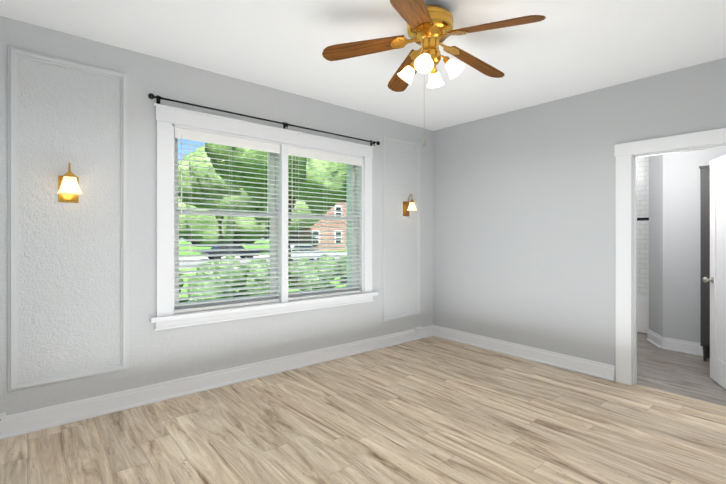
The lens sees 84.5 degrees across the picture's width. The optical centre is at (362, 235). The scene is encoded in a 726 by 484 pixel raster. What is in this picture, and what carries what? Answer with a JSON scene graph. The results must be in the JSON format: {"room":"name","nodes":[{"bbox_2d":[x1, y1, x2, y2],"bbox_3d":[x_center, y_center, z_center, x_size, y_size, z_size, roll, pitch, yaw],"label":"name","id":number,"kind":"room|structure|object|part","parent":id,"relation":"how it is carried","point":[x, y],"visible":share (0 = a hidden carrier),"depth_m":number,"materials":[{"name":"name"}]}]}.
{"room":"empty bedroom","nodes":[
{"label":"empty bedroom","id":0,"kind":"room"},
{"bbox_2d":[0,16,432,415],"bbox_3d":[0.200,-0.038,4.952,8.500,2.796,0.300,0,0,-40],"label":"wall","id":1,"kind":"structure","parent":0,"point":[160,356],"depth_m":3.34,"materials":[{"name":"grey paint"}]},
{"bbox_2d":[0,412,5,424],"bbox_3d":[-2.377,1.192,2.573,0.120,0.073,0.024,0,0,-40],"label":"electrical outlet","id":2,"kind":"object","parent":1,"relation":"attached to","point":[2,418],"visible":1,"depth_m":2.60,"materials":[{"name":"white plastic"}]},
{"bbox_2d":[8,46,128,391],"bbox_3d":[-2.060,-0.106,2.841,0.695,2.269,0.022,0,0,-40],"label":"panel","id":3,"kind":"object","parent":1,"relation":"attached to","point":[68,291],"depth_m":2.82,"materials":[{"name":"white paint"}]},
{"bbox_2d":[57,162,81,202],"bbox_3d":[-2.031,-0.370,2.768,0.134,0.273,0.171,0,0,-40],"label":"sconce","id":4,"kind":"object","parent":1,"relation":"attached to","point":[69,190],"visible":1,"depth_m":2.75,"materials":[{"name":"gold metal"}]},
{"bbox_3d":[-2.019,-0.346,2.754,0.134,0.117,0.134,0,0,-40],"label":"lamp shade","id":5,"kind":"part","parent":4,"relation":"part of","materials":[{"name":"white glass"}]},
{"bbox_2d":[150,103,377,330],"bbox_3d":[-0.852,-0.140,4.031,2.395,1.813,0.355,0,0,-40],"label":"window","id":6,"kind":"structure","parent":1,"relation":"in","point":[168,119],"depth_m":3.81,"materials":[{"name":"white"}]},
{"bbox_2d":[174,127,279,312],"bbox_3d":[-1.200,-0.122,3.627,0.967,1.542,0.071,0,0,-40],"label":"window blind","id":7,"kind":"object","parent":6,"relation":"attached to","point":[195,135],"visible":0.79,"depth_m":3.59,"materials":[{"name":"white plastic"}]},
{"bbox_2d":[288,146,361,300],"bbox_3d":[-0.401,-0.116,4.298,0.964,1.542,0.071,0,0,-40],"label":"window blind","id":8,"kind":"object","parent":6,"relation":"attached to","point":[311,154],"visible":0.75,"depth_m":4.26,"materials":[{"name":"white plastic"}]},
{"bbox_2d":[148,93,379,145],"bbox_3d":[-0.749,-1.077,3.905,2.436,0.090,0.081,0,0,-40],"label":"curtain rod","id":9,"kind":"object","parent":1,"relation":"attached to","point":[152,96],"visible":1,"depth_m":3.65,"materials":[{"name":"black metal"}]},
{"bbox_2d":[0,325,702,439],"bbox_3d":[1.228,1.274,2.812,6.919,0.194,4.300,0,0,-40],"label":"baseboard","id":10,"kind":"structure","parent":1,"relation":"attached to","point":[21,423],"depth_m":3.77,"materials":[{"name":"white"}]},
{"bbox_2d":[382,134,420,321],"bbox_3d":[0.494,-0.086,4.989,0.682,2.244,0.022,0,0,-40],"label":"panel","id":11,"kind":"object","parent":1,"relation":"attached to","point":[401,158],"depth_m":4.98,"materials":[{"name":"white paint"}]},
{"bbox_2d":[403,194,416,215],"bbox_3d":[0.594,-0.379,4.978,0.128,0.272,0.168,0,0,-40],"label":"sconce","id":12,"kind":"object","parent":1,"relation":"attached to","point":[408,206],"visible":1,"depth_m":5.00,"materials":[{"name":"white glass"}]},
{"bbox_3d":[0.607,-0.360,4.963,0.128,0.104,0.128,0,0,-40],"label":"lamp shade","id":13,"kind":"part","parent":12,"relation":"part of","materials":[{"name":"white glass"}]},
{"bbox_2d":[414,326,421,332],"bbox_3d":[0.710,1.216,5.169,0.120,0.073,0.024,0,0,-40],"label":"electrical outlet","id":14,"kind":"object","parent":1,"relation":"attached to","point":[418,329],"visible":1,"depth_m":5.16,"materials":[{"name":"white plastic"}]},
{"bbox_2d":[0,332,725,483],"bbox_3d":[1.648,1.408,3.230,8.500,0.187,4.800,0,0,-40],"label":"floor","id":15,"kind":"structure","parent":0,"point":[433,410],"depth_m":2.75,"materials":[{"name":"brown wood"}]},
{"bbox_2d":[637,295,648,333],"bbox_3d":[3.837,1.143,6.182,0.730,0.449,1.600,0,0,-40],"label":"bathtub","id":16,"kind":"object","parent":15,"relation":"on","point":[642,314],"depth_m":5.57,"materials":[{"name":"white ceramic"}]},
{"bbox_2d":[699,165,709,360],"bbox_3d":[4.030,0.306,4.080,0.275,2.120,0.895,0,0,-40],"label":"tall cabinet","id":17,"kind":"object","parent":15,"relation":"on","point":[705,255],"visible":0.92,"depth_m":4.31,"materials":[{"name":"grey paint"}]},
{"bbox_2d":[0,0,725,130],"bbox_3d":[1.648,-1.462,3.230,8.500,0.187,4.800,0,0,-40],"label":"ceiling","id":18,"kind":"structure","parent":0,"point":[566,48],"depth_m":2.92,"materials":[{"name":"white paint"}]},
{"bbox_2d":[322,0,545,145],"bbox_3d":[0.467,-0.988,2.533,1.287,0.847,1.299,0,0,-40],"label":"ceiling fan","id":19,"kind":"object","parent":18,"relation":"hanging from","point":[430,30],"visible":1,"depth_m":2.49,"materials":[{"name":"brass"},{"name":"wood"},{"name":"frosted glass"}]},
{"bbox_3d":[0.000,-1.193,2.548,0.526,0.010,0.150,-9,-12,3],"label":"blade","id":20,"kind":"part","parent":19,"relation":"part of","materials":[{"name":"brown wood"}]},
{"bbox_3d":[0.313,-1.191,2.935,0.150,0.008,0.527,12,-12,-13],"label":"blade","id":21,"kind":"part","parent":19,"relation":"part of","materials":[{"name":"brown wood"}]},
{"bbox_3d":[0.272,-1.191,2.131,0.150,0.008,0.527,-13,4,22],"label":"blade","id":22,"kind":"part","parent":19,"relation":"part of","materials":[{"name":"brown wood"}]},
{"bbox_3d":[0.387,-0.829,2.527,0.020,0.529,0.020,0,0,-40],"label":"chain","id":23,"kind":"part","parent":19,"relation":"part of","materials":[{"name":"grey metal"}]},
{"bbox_3d":[0.778,-1.188,2.757,0.528,0.009,0.150,10,6,-33],"label":"blade","id":24,"kind":"part","parent":19,"relation":"part of","materials":[{"name":"brown wood"}]},
{"bbox_3d":[0.752,-1.188,2.260,0.528,0.009,0.150,11,19,38],"label":"blade","id":25,"kind":"part","parent":19,"relation":"part of","materials":[{"name":"brown wood"}]},
{"bbox_2d":[433,58,725,380],"bbox_3d":[2.439,-0.022,3.699,0.115,2.771,4.500,0,0,-40],"label":"wall","id":26,"kind":"structure","parent":0,"point":[524,226],"depth_m":4.20,"materials":[{"name":"grey paint"}]},
{"bbox_2d":[614,128,725,384],"bbox_3d":[2.726,0.258,3.358,0.159,2.200,1.043,0,0,-40],"label":"door frame","id":27,"kind":"structure","parent":26,"relation":"attached to","point":[624,153],"depth_m":3.63,"materials":[{"name":"white wood"}]},
{"bbox_2d":[702,155,725,388],"bbox_3d":[3.172,0.321,3.448,0.179,2.057,0.761,0,0,22],"label":"door leaf","id":28,"kind":"structure","parent":26,"relation":"in","point":[717,279],"depth_m":3.65,"materials":[{"name":"white wood"}]},
{"bbox_2d":[637,156,648,295],"bbox_3d":[4.818,-0.006,5.831,0.300,2.772,4.300,0,0,-40],"label":"wall tile","id":29,"kind":"structure","parent":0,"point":[643,226],"depth_m":6.18,"materials":[{"name":"white tile"}]},
{"bbox_2d":[649,155,662,336],"bbox_3d":[3.726,-0.013,4.997,0.120,2.752,0.419,0,0,17],"label":"wall","id":30,"kind":"structure","parent":0,"point":[655,243],"depth_m":4.99,"materials":[{"name":"grey paint"}]},
{"bbox_2d":[663,147,725,342],"bbox_3d":[4.346,-0.009,4.030,0.120,2.761,2.150,0,0,-40],"label":"wall","id":31,"kind":"structure","parent":0,"point":[681,245],"depth_m":4.67,"materials":[{"name":"grey paint"}]},
{"label":"outside","id":32,"kind":"structure","parent":0,"visible":0},
{"bbox_2d":[179,241,346,302],"bbox_3d":[-28.917,2.017,71.963,200.000,1.897,139.650,0,0,-40],"label":"ground","id":33,"kind":"structure","parent":32,"point":[203,258],"depth_m":35.11,"materials":[{"name":"green plant"}]},
{"bbox_2d":[178,198,235,246],"bbox_3d":[-29.258,-3.351,70.716,12.277,11.025,15.573,0,0,-40],"label":"tree","id":34,"kind":"object","parent":33,"relation":"on","point":[203,227],"depth_m":66.34,"materials":[{"name":"green plant"}]},
{"bbox_2d":[187,256,248,301],"bbox_3d":[-4.856,1.581,13.271,2.090,1.842,2.156,0,0,-40],"label":"bush","id":35,"kind":"object","parent":33,"relation":"on","point":[218,272],"depth_m":12.98,"materials":[{"name":"plant"}]},
{"bbox_2d":[178,145,260,242],"bbox_3d":[-15.268,-4.022,43.581,9.136,12.106,10.992,0,0,-40],"label":"tree","id":36,"kind":"object","parent":33,"relation":"on","point":[197,169],"depth_m":39.65,"materials":[{"name":"green plant"}]},
{"bbox_2d":[183,217,266,243],"bbox_3d":[-27.313,-2.907,78.265,15.004,10.200,14.891,0,0,-40],"label":"tree","id":37,"kind":"object","parent":33,"relation":"on","point":[247,227],"depth_m":75.16,"materials":[{"name":"green plant"}]},
{"bbox_2d":[201,243,259,258],"bbox_3d":[-11.323,1.347,34.265,4.500,1.412,1.760,0,0,-40],"label":"car","id":38,"kind":"object","parent":33,"relation":"on","point":[225,252],"depth_m":33.46,"materials":[{"name":"grey paint"}]},
{"bbox_2d":[228,222,268,243],"bbox_3d":[-24.213,-3.046,86.060,13.697,10.275,12.189,0,0,-40],"label":"tree","id":39,"kind":"object","parent":33,"relation":"on","point":[265,237],"depth_m":85.96,"materials":[{"name":"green plant"}]},
{"bbox_2d":[240,260,268,295],"bbox_3d":[-3.789,1.610,14.610,1.929,1.645,2.008,0,0,-40],"label":"bush","id":40,"kind":"object","parent":33,"relation":"on","point":[255,275],"depth_m":13.73,"materials":[{"name":"green plant"}]},
{"bbox_2d":[204,143,346,282],"bbox_3d":[-3.697,-2.021,17.573,6.092,8.295,6.352,0,0,-40],"label":"tree","id":41,"kind":"object","parent":33,"relation":"on","point":[291,165],"depth_m":16.47,"materials":[{"name":"green plant"}]},
{"bbox_2d":[247,199,321,229],"bbox_3d":[-9.477,-2.703,47.473,8.498,9.557,8.576,0,0,-40],"label":"tree","id":42,"kind":"object","parent":33,"relation":"on","point":[295,211],"depth_m":45.19,"materials":[{"name":"green plant"}]},
{"bbox_2d":[290,245,329,260],"bbox_3d":[-4.935,1.392,31.797,4.500,1.412,1.760,0,0,-40],"label":"car","id":43,"kind":"object","parent":33,"relation":"on","point":[305,250],"depth_m":31.10,"materials":[{"name":"grey paint"}]},
{"bbox_2d":[288,254,338,289],"bbox_3d":[-1.850,1.565,15.986,2.108,1.589,1.888,0,0,-40],"label":"bush","id":44,"kind":"object","parent":33,"relation":"on","point":[313,267],"depth_m":15.43,"materials":[{"name":"green plant"}]},
{"bbox_2d":[290,200,346,250],"bbox_3d":[-1.158,-3.071,59.931,21.800,10.491,3.000,0,0,-40],"label":"building","id":45,"kind":"structure","parent":33,"relation":"on","point":[326,229],"depth_m":55.55,"materials":[{"name":"red brick"}]},
{"bbox_2d":[338,254,346,282],"bbox_3d":[-0.569,1.549,18.184,1.578,1.604,1.697,0,0,-40],"label":"bush","id":46,"kind":"object","parent":33,"relation":"on","point":[343,266],"depth_m":17.72,"materials":[{"name":"green plant"}]}
]}

